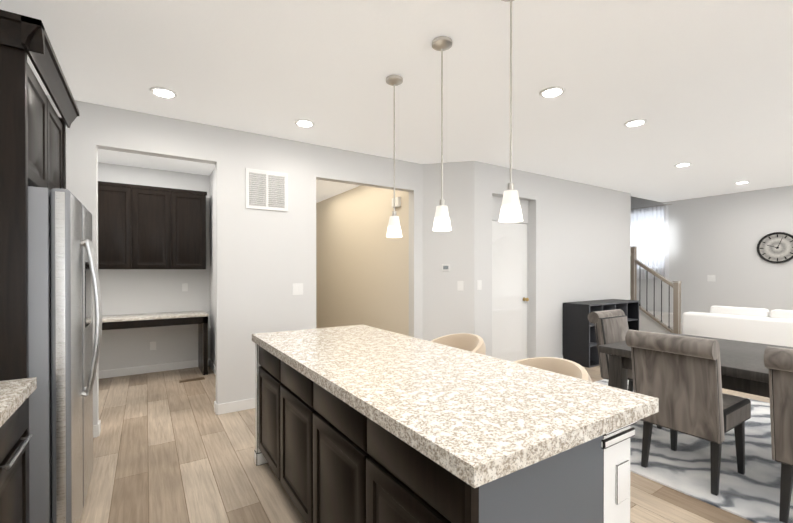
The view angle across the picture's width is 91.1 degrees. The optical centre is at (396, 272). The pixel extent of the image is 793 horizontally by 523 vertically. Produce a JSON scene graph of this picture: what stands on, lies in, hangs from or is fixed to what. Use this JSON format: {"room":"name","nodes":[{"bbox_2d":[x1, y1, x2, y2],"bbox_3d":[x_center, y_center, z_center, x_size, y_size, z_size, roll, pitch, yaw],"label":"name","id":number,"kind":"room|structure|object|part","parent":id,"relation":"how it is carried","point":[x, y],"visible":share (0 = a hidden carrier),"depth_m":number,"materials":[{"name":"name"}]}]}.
{"room":"dining room and kitchen","nodes":[
{"label":"dining room and kitchen","id":0,"kind":"room"},
{"bbox_2d":[98,162,209,370],"bbox_3d":[-3.435,-0.022,5.209,1.920,2.740,0.120,0,0,-33],"label":"wall","id":1,"kind":"structure","parent":0,"point":[132,291],"depth_m":5.24,"materials":[{"name":"white paint"}]},
{"bbox_2d":[98,181,133,268],"bbox_3d":[-3.550,-0.564,4.858,0.417,1.052,0.340,0,0,-33],"label":"upper cabinet","id":2,"kind":"object","parent":1,"relation":"attached to","point":[115,200],"depth_m":4.74,"materials":[{"name":"brown wood"}]},
{"bbox_2d":[150,342,155,349],"bbox_3d":[-3.281,0.993,5.242,0.070,0.110,0.008,0,0,-33],"label":"outlet","id":3,"kind":"object","parent":1,"relation":"attached to","point":[152,344],"depth_m":5.24,"materials":[{"name":"white plastic"}]},
{"bbox_2d":[134,185,173,268],"bbox_3d":[-3.200,-0.565,5.083,0.416,1.052,0.340,0,0,-33],"label":"upper cabinet","id":4,"kind":"object","parent":1,"relation":"attached to","point":[145,227],"depth_m":4.95,"materials":[{"name":"brown wood"}]},
{"bbox_2d":[182,283,187,290],"bbox_3d":[-2.961,0.212,5.445,0.070,0.110,0.008,0,0,-33],"label":"outlet","id":5,"kind":"object","parent":1,"relation":"attached to","point":[184,288],"depth_m":5.44,"materials":[{"name":"white plastic"}]},
{"bbox_2d":[174,189,205,268],"bbox_3d":[-2.850,-0.566,5.309,0.416,1.052,0.340,0,0,-33],"label":"upper cabinet","id":6,"kind":"object","parent":1,"relation":"attached to","point":[189,205],"depth_m":5.17,"materials":[{"name":"brown wood"}]},
{"bbox_2d":[209,168,214,364],"bbox_3d":[-2.096,-0.020,4.794,0.120,2.740,2.030,0,0,-33],"label":"wall","id":7,"kind":"structure","parent":0,"point":[212,256],"depth_m":5.38,"materials":[{"name":"white paint"}]},
{"bbox_2d":[46,95,421,424],"bbox_3d":[-1.382,-0.016,3.962,4.020,2.740,0.142,0,0,-33],"label":"wall","id":8,"kind":"structure","parent":0,"point":[265,260],"depth_m":3.86,"materials":[{"name":"white paint"}]},
{"bbox_3d":[-1.307,-0.828,3.935,0.420,0.395,0.021,0,0,-33],"label":"return air vent grille","id":9,"kind":"part","parent":8,"relation":"part of","materials":[{"name":"white metal"}]},
{"bbox_2d":[292,283,302,294],"bbox_3d":[-1.043,0.179,4.117,0.115,0.120,0.010,0,0,-33],"label":"switch plate","id":10,"kind":"object","parent":8,"relation":"attached to","point":[297,288],"depth_m":4.11,"materials":[{"name":"white plastic"}]},
{"bbox_2d":[316,186,408,335],"bbox_3d":[-0.826,-0.029,6.773,0.120,2.740,3.980,0,0,-33],"label":"wall","id":11,"kind":"structure","parent":0,"point":[362,268],"depth_m":6.22,"materials":[{"name":"beige paint"}]},
{"bbox_2d":[392,197,400,207],"bbox_3d":[-0.004,-0.957,5.341,0.044,0.130,0.170,0,0,-33],"label":"door chime","id":12,"kind":"object","parent":11,"relation":"attached to","point":[397,201],"visible":0.81,"depth_m":5.29,"materials":[{"name":"white plastic"}]},
{"bbox_2d":[0,0,792,202],"bbox_3d":[1.893,-1.447,4.164,10.050,0.120,11.300,0,0,-33],"label":"ceiling","id":13,"kind":"structure","parent":0,"point":[704,88],"depth_m":2.77,"materials":[{"name":"white paint"}]},
{"bbox_2d":[149,86,177,97],"bbox_3d":[-1.784,-1.374,2.983,0.189,0.012,0.189,0,0,-39],"label":"recessed light","id":14,"kind":"object","parent":13,"relation":"in","point":[163,92],"depth_m":2.96,"materials":[{"name":"white plastic"}]},
{"bbox_2d":[294,119,314,126],"bbox_3d":[-0.851,-1.377,3.604,0.189,0.012,0.189,0,0,18],"label":"recessed light","id":15,"kind":"object","parent":13,"relation":"in","point":[299,122],"depth_m":3.59,"materials":[{"name":"white"}]},
{"bbox_2d":[386,75,402,237],"bbox_3d":[-0.016,-0.815,2.776,0.124,1.124,0.124,0,0,-33],"label":"pendant light","id":16,"kind":"object","parent":13,"relation":"hanging from","point":[394,229],"visible":1,"depth_m":2.75,"materials":[{"name":"white glass"}]},
{"bbox_2d":[432,36,452,230],"bbox_3d":[0.273,-0.812,2.329,0.124,1.124,0.124,0,0,-33],"label":"pendant light","id":17,"kind":"object","parent":13,"relation":"hanging from","point":[442,218],"visible":0.98,"depth_m":2.31,"materials":[{"name":"white glass"}]},
{"bbox_2d":[499,0,522,222],"bbox_3d":[0.556,-0.810,1.889,0.124,1.124,0.124,0,0,-33],"label":"pendant light","id":18,"kind":"object","parent":13,"relation":"hanging from","point":[510,212],"visible":0.98,"depth_m":1.87,"materials":[{"name":"white glass"}]},
{"bbox_2d":[539,86,565,97],"bbox_3d":[1.190,-1.374,2.975,0.189,0.012,0.189,0,0,18],"label":"recessed light","id":19,"kind":"object","parent":13,"relation":"in","point":[547,92],"depth_m":2.95,"materials":[{"name":"white plastic"}]},
{"bbox_2d":[624,119,647,126],"bbox_3d":[2.207,-1.377,3.595,0.189,0.012,0.189,0,0,-42],"label":"recessed light","id":20,"kind":"object","parent":13,"relation":"in","point":[636,122],"depth_m":3.57,"materials":[{"name":"white"}]},
{"bbox_2d":[674,162,691,166],"bbox_3d":[3.693,-1.384,5.017,0.189,0.012,0.189,0,0,-39],"label":"recessed light","id":21,"kind":"object","parent":13,"relation":"in","point":[687,163],"depth_m":4.98,"materials":[{"name":"white"}]},
{"bbox_2d":[734,181,749,183],"bbox_3d":[5.360,-1.389,6.032,0.189,0.012,0.189,0,0,-42],"label":"recessed light","id":22,"kind":"object","parent":13,"relation":"in","point":[741,182],"depth_m":6.00,"materials":[{"name":"white plastic"}]},
{"bbox_2d":[79,366,769,522],"bbox_3d":[1.893,1.383,4.178,10.050,0.060,11.300,0,0,-33],"label":"floor","id":23,"kind":"structure","parent":0,"point":[168,447],"depth_m":2.68,"materials":[{"name":"brown wood"}]},
{"bbox_2d":[0,377,36,522],"bbox_3d":[-1.546,0.857,1.097,0.629,1.020,0.960,0,0,-33],"label":"base cabinet","id":24,"kind":"object","parent":23,"relation":"on","point":[15,394],"depth_m":1.48,"materials":[{"name":"black wood"}]},
{"bbox_2d":[0,9,79,451],"bbox_3d":[-2.069,0.153,1.930,0.657,2.420,1.129,0,0,-33],"label":"tall cabinet","id":25,"kind":"object","parent":23,"relation":"on","point":[33,125],"visible":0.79,"depth_m":1.64,"materials":[{"name":"brown wood"}]},
{"bbox_2d":[28,186,101,522],"bbox_3d":[-1.990,0.491,1.982,0.785,1.745,0.899,0,0,-33],"label":"fridge","id":26,"kind":"object","parent":23,"relation":"on","point":[63,278],"visible":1,"depth_m":1.76,"materials":[{"name":"grey metal"}]},
{"bbox_2d":[102,310,208,375],"bbox_3d":[-3.334,0.950,4.872,1.710,0.800,0.560,0,0,-33],"label":"desk","id":27,"kind":"object","parent":23,"relation":"on","point":[142,320],"visible":0.54,"depth_m":4.94,"materials":[{"name":"stone"}]},
{"bbox_2d":[179,377,204,382],"bbox_3d":[-2.561,1.347,4.875,0.280,0.006,0.100,0,0,-33],"label":"floor vent","id":28,"kind":"object","parent":23,"relation":"in","point":[192,379],"visible":0.98,"depth_m":4.87,"materials":[{"name":"brown metal"}]},
{"bbox_2d":[253,341,636,522],"bbox_3d":[-0.093,0.925,2.065,0.780,0.876,2.215,0,0,-33],"label":"kitchen island","id":29,"kind":"object","parent":23,"relation":"on","point":[361,424],"depth_m":1.32,"materials":[{"name":"black wood"}]},
{"bbox_2d":[252,325,658,488],"bbox_3d":[-0.053,0.472,2.098,0.900,0.050,2.260,0,0,-33],"label":"island countertop","id":30,"kind":"structure","parent":29,"relation":"on","point":[491,418],"depth_m":1.40,"materials":[{"name":"beige stone"}]},
{"bbox_2d":[431,333,485,354],"bbox_3d":[0.371,0.902,2.683,0.465,0.915,0.499,0,0,-33],"label":"bar stool","id":31,"kind":"object","parent":23,"relation":"on","point":[470,342],"visible":0.12,"depth_m":2.81,"materials":[{"name":"beige"}]},
{"bbox_2d":[515,357,591,381],"bbox_3d":[0.687,0.906,1.898,0.465,0.915,0.499,0,0,-33],"label":"bar stool","id":32,"kind":"object","parent":23,"relation":"on","point":[565,367],"visible":0.12,"depth_m":2.00,"materials":[{"name":"beige"}]},
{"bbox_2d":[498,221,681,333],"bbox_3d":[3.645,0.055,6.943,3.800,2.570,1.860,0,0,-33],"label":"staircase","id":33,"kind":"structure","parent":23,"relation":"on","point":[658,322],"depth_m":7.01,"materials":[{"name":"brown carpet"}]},
{"bbox_2d":[562,299,638,367],"bbox_3d":[3.188,0.899,6.032,1.400,0.890,0.418,0,0,-33],"label":"bookshelf","id":34,"kind":"object","parent":23,"relation":"on","point":[579,344],"visible":0.6,"depth_m":5.72,"materials":[{"name":"black wood"}]},
{"bbox_2d":[595,379,792,522],"bbox_3d":[3.071,1.353,2.766,2.600,0.014,4.050,0,0,-33],"label":"rug","id":35,"kind":"object","parent":23,"relation":"on","point":[752,494],"depth_m":2.67,"materials":[{"name":"white carpet"}]},
{"bbox_2d":[588,309,661,428],"bbox_3d":[2.274,0.863,3.686,0.478,0.953,0.685,0,0,-33],"label":"dining chair","id":36,"kind":"object","parent":35,"relation":"on","point":[611,326],"visible":0.33,"depth_m":3.78,"materials":[{"name":"grey fabric"}]},
{"bbox_2d":[625,330,750,495],"bbox_3d":[1.962,0.868,2.614,0.685,0.953,0.478,0,0,-33],"label":"dining chair","id":37,"kind":"object","parent":35,"relation":"on","point":[678,376],"visible":0.92,"depth_m":2.45,"materials":[{"name":"grey fabric"}]},
{"bbox_2d":[599,332,792,397],"bbox_3d":[2.740,0.971,2.604,1.230,0.746,2.140,0,0,-33],"label":"dining table","id":38,"kind":"object","parent":35,"relation":"on","point":[744,369],"visible":0.25,"depth_m":2.83,"materials":[{"name":"brown wood"}]},
{"bbox_2d":[764,346,792,522],"bbox_3d":[2.342,0.871,2.026,0.685,0.953,0.478,0,0,-33],"label":"dining chair","id":39,"kind":"object","parent":35,"relation":"on","point":[778,363],"visible":1,"depth_m":2.06,"materials":[{"name":"grey fabric"}]},
{"bbox_2d":[682,305,792,346],"bbox_3d":[4.947,0.901,4.652,0.980,0.900,2.290,0,0,-33],"label":"sofa","id":40,"kind":"object","parent":23,"relation":"on","point":[761,325],"visible":0.6,"depth_m":4.83,"materials":[{"name":"white fabric"}]},
{"bbox_2d":[422,161,474,340],"bbox_3d":[0.622,-0.021,4.984,0.746,2.740,0.089,0,0,14],"label":"wall","id":41,"kind":"structure","parent":0,"point":[447,307],"depth_m":4.92,"materials":[{"name":"white paint"}]},
{"bbox_2d":[442,264,449,270],"bbox_3d":[0.625,-0.058,4.926,0.105,0.085,0.022,0,0,14],"label":"thermostat","id":42,"kind":"object","parent":41,"relation":"attached to","point":[445,267],"visible":1,"depth_m":4.92,"materials":[{"name":"white plastic"}]},
{"bbox_2d":[457,281,462,290],"bbox_3d":[0.803,0.170,4.889,0.075,0.120,0.011,0,0,15],"label":"switch plate","id":43,"kind":"object","parent":41,"relation":"attached to","point":[459,283],"depth_m":4.89,"materials":[{"name":"white plastic"}]},
{"bbox_2d":[474,161,630,357],"bbox_3d":[2.515,-0.025,5.947,3.780,2.740,0.170,0,0,-33],"label":"wall","id":44,"kind":"structure","parent":0,"point":[578,241],"depth_m":5.72,"materials":[{"name":"white paint"}]},
{"bbox_2d":[93,355,562,437],"bbox_3d":[1.919,1.303,4.146,9.760,0.100,10.980,0,0,-33],"label":"baseboard","id":45,"kind":"structure","parent":44,"relation":"attached to","point":[234,406],"depth_m":5.02,"materials":[{"name":"white wood"}]},
{"bbox_2d":[477,280,481,289],"bbox_3d":[1.045,0.159,4.892,0.075,0.120,0.010,0,0,-33],"label":"switch plate","id":46,"kind":"object","parent":44,"relation":"attached to","point":[479,282],"depth_m":4.88,"materials":[{"name":"white plastic"}]},
{"bbox_2d":[492,221,528,361],"bbox_3d":[1.544,0.326,5.351,0.836,2.027,0.112,0,0,-33],"label":"pantry door","id":47,"kind":"structure","parent":44,"relation":"in","point":[510,299],"depth_m":5.39,"materials":[{"name":"white wood"}]},
{"bbox_2d":[631,185,792,322],"bbox_3d":[6.916,-1.253,5.501,0.120,5.200,8.100,0,0,-33],"label":"wall","id":48,"kind":"structure","parent":0,"point":[719,237],"depth_m":6.97,"materials":[{"name":"white paint"}]},
{"bbox_2d":[707,275,714,281],"bbox_3d":[5.783,0.109,7.144,0.010,0.120,0.120,0,0,-33],"label":"switch plate","id":49,"kind":"object","parent":48,"relation":"attached to","point":[709,277],"depth_m":7.14,"materials":[{"name":"white plastic"}]},
{"bbox_2d":[757,232,792,263],"bbox_3d":[6.252,-0.402,6.385,0.040,0.518,0.518,0,0,-33],"label":"wall clock","id":50,"kind":"object","parent":48,"relation":"attached to","point":[775,247],"visible":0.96,"depth_m":6.40,"materials":[{"name":"black"}]},
{"bbox_3d":[5.183,-0.665,8.051,0.029,1.240,0.740,0,0,-33],"label":"window","id":51,"kind":"structure","parent":0,"visible":0},
{"bbox_2d":[631,204,671,278],"bbox_3d":[5.136,-0.604,7.997,0.056,1.479,0.920,0,0,-33],"label":"sheer curtain","id":52,"kind":"object","parent":51,"relation":"hanging from","point":[650,232],"visible":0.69,"depth_m":7.92,"materials":[{"name":"white fabric"}]}
]}

